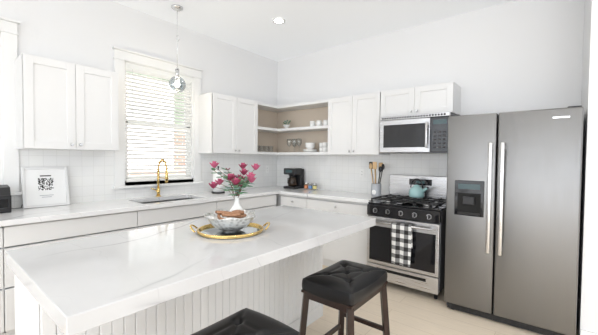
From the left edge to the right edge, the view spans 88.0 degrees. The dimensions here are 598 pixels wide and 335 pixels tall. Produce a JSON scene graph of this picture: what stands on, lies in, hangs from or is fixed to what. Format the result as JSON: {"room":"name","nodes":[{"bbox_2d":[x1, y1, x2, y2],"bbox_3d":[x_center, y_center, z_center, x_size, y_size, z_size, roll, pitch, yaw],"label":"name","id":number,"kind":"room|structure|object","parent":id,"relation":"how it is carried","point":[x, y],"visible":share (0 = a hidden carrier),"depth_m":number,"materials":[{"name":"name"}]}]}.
{"room":"kitchen","nodes":[
{"label":"kitchen","id":0,"kind":"room"},
{"bbox_2d":[0,0,277,185],"bbox_3d":[-3.376,-0.209,1.656,0.150,3.000,9.650,2,2,39],"label":"wall","id":1,"kind":"structure","parent":0,"point":[90,33],"depth_m":3.36,"materials":[{"name":"white paint"}]},
{"bbox_2d":[0,16,21,196],"bbox_3d":[-2.801,-0.493,2.311,0.202,1.505,1.080,2,2,39],"label":"window","id":2,"kind":"structure","parent":1,"relation":"in","point":[9,159],"depth_m":2.62,"materials":[{"name":"white paint"}]},
{"bbox_2d":[15,53,118,150],"bbox_3d":[-2.087,-0.539,2.829,0.354,0.756,0.705,2,2,39],"label":"upper cabinet","id":3,"kind":"object","parent":1,"relation":"attached to","point":[60,105],"visible":1,"depth_m":2.68,"materials":[{"name":"white paint"}]},
{"bbox_2d":[11,149,276,207],"bbox_3d":[-2.263,0.102,2.916,0.008,0.534,6.000,2,2,39],"label":"tile","id":4,"kind":"structure","parent":1,"relation":"attached to","point":[90,176],"depth_m":3.22,"materials":[{"name":"white tile"}]},
{"bbox_2d":[112,46,202,189],"bbox_3d":[-1.668,-0.519,3.709,0.202,1.505,1.080,2,2,39],"label":"window","id":5,"kind":"structure","parent":1,"relation":"in","point":[122,56],"depth_m":3.65,"materials":[{"name":"white paint"}]},
{"bbox_2d":[125,63,191,180],"bbox_3d":[-1.654,-0.503,3.698,0.062,1.286,0.792,2,2,39],"label":"window blinds","id":6,"kind":"object","parent":5,"relation":"attached to","point":[142,70],"visible":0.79,"depth_m":3.64,"materials":[{"name":"white plastic"}]},
{"bbox_2d":[198,92,257,153],"bbox_3d":[-0.948,-0.565,4.234,0.354,0.756,0.763,2,2,39],"label":"upper cabinet","id":7,"kind":"object","parent":1,"relation":"attached to","point":[227,124],"visible":1,"depth_m":4.03,"materials":[{"name":"white paint"}]},
{"bbox_2d":[111,0,514,61],"bbox_3d":[-0.241,-1.654,-1.009,8.600,0.100,10.100,2,2,39],"label":"ceiling","id":8,"kind":"structure","parent":0,"point":[309,26],"depth_m":3.58,"materials":[{"name":"white paint"}]},
{"bbox_2d":[169,5,185,92],"bbox_3d":[-1.322,-1.274,3.364,0.176,0.917,0.176,2,2,39],"label":"pendant light","id":9,"kind":"object","parent":8,"relation":"hanging from","point":[176,84],"visible":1,"depth_m":3.34,"materials":[{"name":"clear glass"}]},
{"bbox_2d":[272,18,284,23],"bbox_3d":[-0.238,-1.726,3.648,0.156,0.008,0.156,2,2,39],"label":"recessed light","id":10,"kind":"object","parent":8,"relation":"in","point":[278,20],"visible":0.98,"depth_m":3.64,"materials":[{"name":"white"}]},
{"bbox_2d":[277,0,584,114],"bbox_3d":[1.092,-0.229,4.149,3.950,3.000,0.150,2,2,39],"label":"wall","id":11,"kind":"structure","parent":0,"point":[519,55],"depth_m":3.37,"materials":[{"name":"white paint"}]},
{"bbox_2d":[249,99,327,154],"bbox_3d":[-0.125,-0.565,4.546,1.239,0.756,0.753,2,2,39],"label":"corner shelf unit","id":12,"kind":"object","parent":11,"relation":"attached to","point":[274,132],"visible":0.69,"depth_m":4.86,"materials":[{"name":"beige wood"}]},
{"bbox_2d":[257,145,272,151],"bbox_3d":[-0.537,-0.286,4.766,0.074,0.095,0.374,2,2,39],"label":"glass","id":13,"kind":"object","parent":12,"relation":"on","point":[264,147],"depth_m":4.78,"materials":[{"name":"clear glass"}]},
{"bbox_2d":[283,120,290,127],"bbox_3d":[-0.190,-0.672,4.864,0.136,0.140,0.120,2,2,39],"label":"potted plant","id":14,"kind":"object","parent":12,"relation":"on","point":[286,126],"visible":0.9,"depth_m":4.84,"materials":[{"name":"white ceramic"}]},
{"bbox_2d":[287,138,301,146],"bbox_3d":[-0.049,-0.339,4.809,0.280,0.210,0.160,2,2,39],"label":"glass","id":15,"kind":"object","parent":12,"relation":"on","point":[295,144],"depth_m":4.79,"materials":[{"name":"clear glass"}]},
{"bbox_2d":[303,143,316,151],"bbox_3d":[0.165,-0.295,4.584,0.215,0.138,0.215,0,2,-6],"label":"plate","id":16,"kind":"object","parent":12,"relation":"on","point":[309,146],"depth_m":4.52,"materials":[{"name":"white ceramic"}]},
{"bbox_2d":[319,142,327,151],"bbox_3d":[0.353,-0.287,4.425,0.087,0.134,0.188,0,2,-21],"label":"cup","id":17,"kind":"object","parent":12,"relation":"on","point":[323,146],"depth_m":4.35,"materials":[{"name":"white ceramic"}]},
{"bbox_2d":[327,92,389,154],"bbox_3d":[0.774,-0.543,4.074,0.749,0.756,0.354,2,2,39],"label":"upper cabinet","id":18,"kind":"object","parent":11,"relation":"attached to","point":[354,125],"visible":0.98,"depth_m":3.93,"materials":[{"name":"white paint"}]},
{"bbox_2d":[277,153,446,194],"bbox_3d":[0.735,0.080,4.342,2.852,0.564,0.008,2,2,39],"label":"tile","id":19,"kind":"structure","parent":11,"relation":"attached to","point":[334,172],"depth_m":4.30,"materials":[{"name":"white tile"}]},
{"bbox_2d":[379,112,455,153],"bbox_3d":[1.357,-0.373,3.541,0.760,0.417,0.453,2,2,39],"label":"over-the-range microwave","id":20,"kind":"object","parent":11,"relation":"attached to","point":[416,133],"visible":0.92,"depth_m":3.38,"materials":[{"name":"grey metal"}]},
{"bbox_2d":[380,82,460,116],"bbox_3d":[1.382,-0.743,3.576,0.804,0.315,0.354,2,2,39],"label":"upper cabinet","id":21,"kind":"object","parent":11,"relation":"attached to","point":[442,97],"visible":0.83,"depth_m":3.42,"materials":[{"name":"white paint"}]},
{"bbox_2d":[306,265,577,334],"bbox_3d":[-0.274,1.435,-0.925,8.600,0.080,10.100,2,2,39],"label":"floor","id":22,"kind":"structure","parent":0,"point":[411,311],"depth_m":2.67,"materials":[{"name":"beige wood"}]},
{"bbox_2d":[0,226,7,334],"bbox_3d":[-2.613,0.850,2.042,0.598,0.880,0.918,2,2,39],"label":"base cabinet","id":23,"kind":"object","parent":22,"relation":"on","point":[4,229],"depth_m":2.20,"materials":[{"name":"white paint"}]},
{"bbox_2d":[8,210,139,334],"bbox_3d":[-2.040,0.837,2.749,0.598,0.880,0.938,2,2,39],"label":"base cabinet","id":24,"kind":"object","parent":22,"relation":"on","point":[13,237],"depth_m":2.45,"materials":[{"name":"white paint"}]},
{"bbox_2d":[14,245,322,334],"bbox_3d":[-0.580,0.880,2.100,0.475,0.859,1.944,2,2,39],"label":"kitchen island","id":25,"kind":"object","parent":22,"relation":"on","point":[272,290],"visible":0.42,"depth_m":1.84,"materials":[{"name":"white paint"}]},
{"bbox_2d":[5,205,375,334],"bbox_3d":[-0.402,0.425,1.948,0.965,0.060,1.990,2,2,39],"label":"island countertop","id":26,"kind":"structure","parent":25,"relation":"on","point":[76,286],"depth_m":1.37,"materials":[{"name":"stone"}]},
{"bbox_2d":[190,222,269,238],"bbox_3d":[-0.421,0.370,1.917,0.405,0.049,0.415,2,2,39],"label":"serving tray","id":27,"kind":"object","parent":26,"relation":"on","point":[211,231],"visible":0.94,"depth_m":1.86,"materials":[{"name":"gold mirror"}]},
{"bbox_2d":[203,209,255,231],"bbox_3d":[-0.418,0.325,1.919,0.317,0.125,0.311,2,2,39],"label":"bowl","id":28,"kind":"object","parent":27,"relation":"on","point":[229,221],"visible":1,"depth_m":1.83,"materials":[{"name":"white ceramic"}]},
{"bbox_2d":[209,161,259,210],"bbox_3d":[-0.450,0.171,2.194,0.390,0.432,0.356,2,2,39],"label":"flower vase","id":29,"kind":"object","parent":26,"relation":"on","point":[238,184],"visible":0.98,"depth_m":2.18,"materials":[{"name":"white ceramic"}]},
{"bbox_2d":[140,201,219,228],"bbox_3d":[-1.470,0.824,3.452,0.598,0.880,0.908,2,2,39],"label":"base cabinet","id":30,"kind":"object","parent":22,"relation":"on","point":[182,213],"depth_m":3.20,"materials":[{"name":"white paint"}]},
{"bbox_2d":[191,308,300,334],"bbox_3d":[-0.278,1.008,1.246,0.425,0.659,0.555,2,2,39],"label":"bar stool","id":31,"kind":"object","parent":22,"relation":"on","point":[246,321],"visible":1,"depth_m":1.32,"materials":[{"name":"black leather"}]},
{"bbox_2d":[220,194,275,210],"bbox_3d":[-0.874,0.810,4.186,0.598,0.880,1.019,2,2,39],"label":"base cabinet","id":32,"kind":"object","parent":22,"relation":"on","point":[267,201],"depth_m":4.04,"materials":[{"name":"white paint"}]},
{"bbox_2d":[0,186,302,226],"bbox_3d":[-1.789,0.474,3.012,0.638,0.245,5.256,2,2,39],"label":"countertop","id":33,"kind":"structure","parent":32,"relation":"on","point":[18,216],"depth_m":2.91,"materials":[{"name":"stone"}]},
{"bbox_2d":[0,185,21,212],"bbox_3d":[-2.412,0.250,2.510,0.228,0.215,0.298,2,2,39],"label":"toaster","id":34,"kind":"object","parent":33,"relation":"on","point":[5,201],"visible":1,"depth_m":2.46,"materials":[{"name":"black plastic"}]},
{"bbox_2d":[20,167,69,208],"bbox_3d":[-2.290,0.175,2.804,0.102,0.358,0.330,2,2,39],"label":"picture frame","id":35,"kind":"object","parent":33,"relation":"on","point":[44,186],"visible":1,"depth_m":2.79,"materials":[{"name":"white paper"}]},
{"bbox_2d":[151,159,168,196],"bbox_3d":[-1.575,0.119,3.506,0.244,0.440,0.117,2,2,39],"label":"faucet","id":36,"kind":"object","parent":33,"relation":"on","point":[166,178],"visible":1,"depth_m":3.56,"materials":[{"name":"gold metal"}]},
{"bbox_2d":[211,166,224,193],"bbox_3d":[-1.049,0.155,4.025,0.170,0.351,0.170,2,2,39],"label":"paper towel holder","id":37,"kind":"object","parent":33,"relation":"on","point":[217,190],"visible":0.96,"depth_m":3.97,"materials":[{"name":"white paper"}]},
{"bbox_2d":[283,168,303,188],"bbox_3d":[-0.088,0.166,4.767,0.220,0.310,0.268,2,2,39],"label":"coffee maker","id":38,"kind":"object","parent":33,"relation":"on","point":[295,180],"visible":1,"depth_m":4.71,"materials":[{"name":"black plastic"}]},
{"bbox_2d":[275,194,282,206],"bbox_3d":[-0.320,0.798,4.829,0.645,0.880,0.598,2,2,39],"label":"base cabinet","id":39,"kind":"object","parent":22,"relation":"on","point":[279,197],"depth_m":4.45,"materials":[{"name":"white paint"}]},
{"bbox_2d":[279,188,386,202],"bbox_3d":[0.453,0.364,4.168,1.381,0.040,0.638,2,2,39],"label":"countertop","id":40,"kind":"structure","parent":39,"relation":"on","point":[345,196],"depth_m":4.01,"materials":[{"name":"stone"}]},
{"bbox_2d":[311,183,316,189],"bbox_3d":[0.232,0.282,4.578,0.061,0.095,0.061,2,2,30],"label":"spice jar","id":41,"kind":"object","parent":40,"relation":"on","point":[314,184],"depth_m":4.56,"materials":[{"name":"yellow glass"}]},
{"bbox_2d":[369,162,384,195],"bbox_3d":[0.969,0.142,3.900,0.208,0.427,0.134,2,2,39],"label":"utensil crock","id":42,"kind":"object","parent":40,"relation":"on","point":[375,189],"visible":1,"depth_m":3.85,"materials":[{"name":"grey ceramic"}]},
{"bbox_2d":[283,194,306,207],"bbox_3d":[0.105,0.812,4.484,0.486,0.880,0.598,2,2,39],"label":"base cabinet","id":43,"kind":"object","parent":22,"relation":"on","point":[288,200],"depth_m":4.23,"materials":[{"name":"white paint"}]},
{"bbox_2d":[307,197,367,265],"bbox_3d":[0.638,0.830,4.053,0.921,0.880,0.598,2,2,39],"label":"base cabinet","id":44,"kind":"object","parent":22,"relation":"on","point":[352,247],"depth_m":3.74,"materials":[{"name":"white paint"}]},
{"bbox_2d":[299,260,389,334],"bbox_3d":[0.299,0.994,1.988,0.425,0.659,0.555,2,2,39],"label":"bar stool","id":45,"kind":"object","parent":22,"relation":"on","point":[347,289],"visible":1,"depth_m":1.89,"materials":[{"name":"black leather"}]},
{"bbox_2d":[367,174,446,298],"bbox_3d":[1.239,0.697,3.435,0.760,1.190,0.741,2,2,39],"label":"gas range","id":46,"kind":"object","parent":22,"relation":"on","point":[425,217],"visible":0.85,"depth_m":3.20,"materials":[{"name":"grey metal"}]},
{"bbox_2d":[391,222,411,266],"bbox_3d":[1.034,0.775,3.133,0.208,0.422,0.053,2,2,39],"label":"dish towel","id":47,"kind":"object","parent":46,"relation":"hanging from","point":[401,240],"visible":1,"depth_m":3.12,"materials":[{"name":"multicoloured fabric"}]},
{"bbox_2d":[409,178,428,197],"bbox_3d":[1.375,0.233,3.542,0.231,0.218,0.174,2,2,39],"label":"tea kettle","id":48,"kind":"object","parent":46,"relation":"on","point":[416,191],"visible":1,"depth_m":3.50,"materials":[{"name":"teal metal"}]},
{"bbox_2d":[444,106,583,334],"bbox_3d":[1.920,0.423,2.823,0.910,1.786,0.825,2,2,39],"label":"refrigerator","id":49,"kind":"object","parent":22,"relation":"on","point":[513,199],"visible":1,"depth_m":2.50,"materials":[{"name":"grey metal"}]},
{"bbox_2d":[576,0,597,334],"bbox_3d":[4.030,-0.121,1.305,4.200,3.000,0.870,2,2,39],"label":"wall","id":50,"kind":"structure","parent":0,"point":[587,306],"depth_m":2.29,"materials":[{"name":"white paint"}]},
{"bbox_2d":[580,329,597,334],"bbox_3d":[3.736,1.325,0.999,4.198,0.120,0.013,2,2,39],"label":"baseboard","id":51,"kind":"structure","parent":50,"relation":"attached to","point":[583,332],"depth_m":2.29,"materials":[{"name":"white paint"}]}
]}

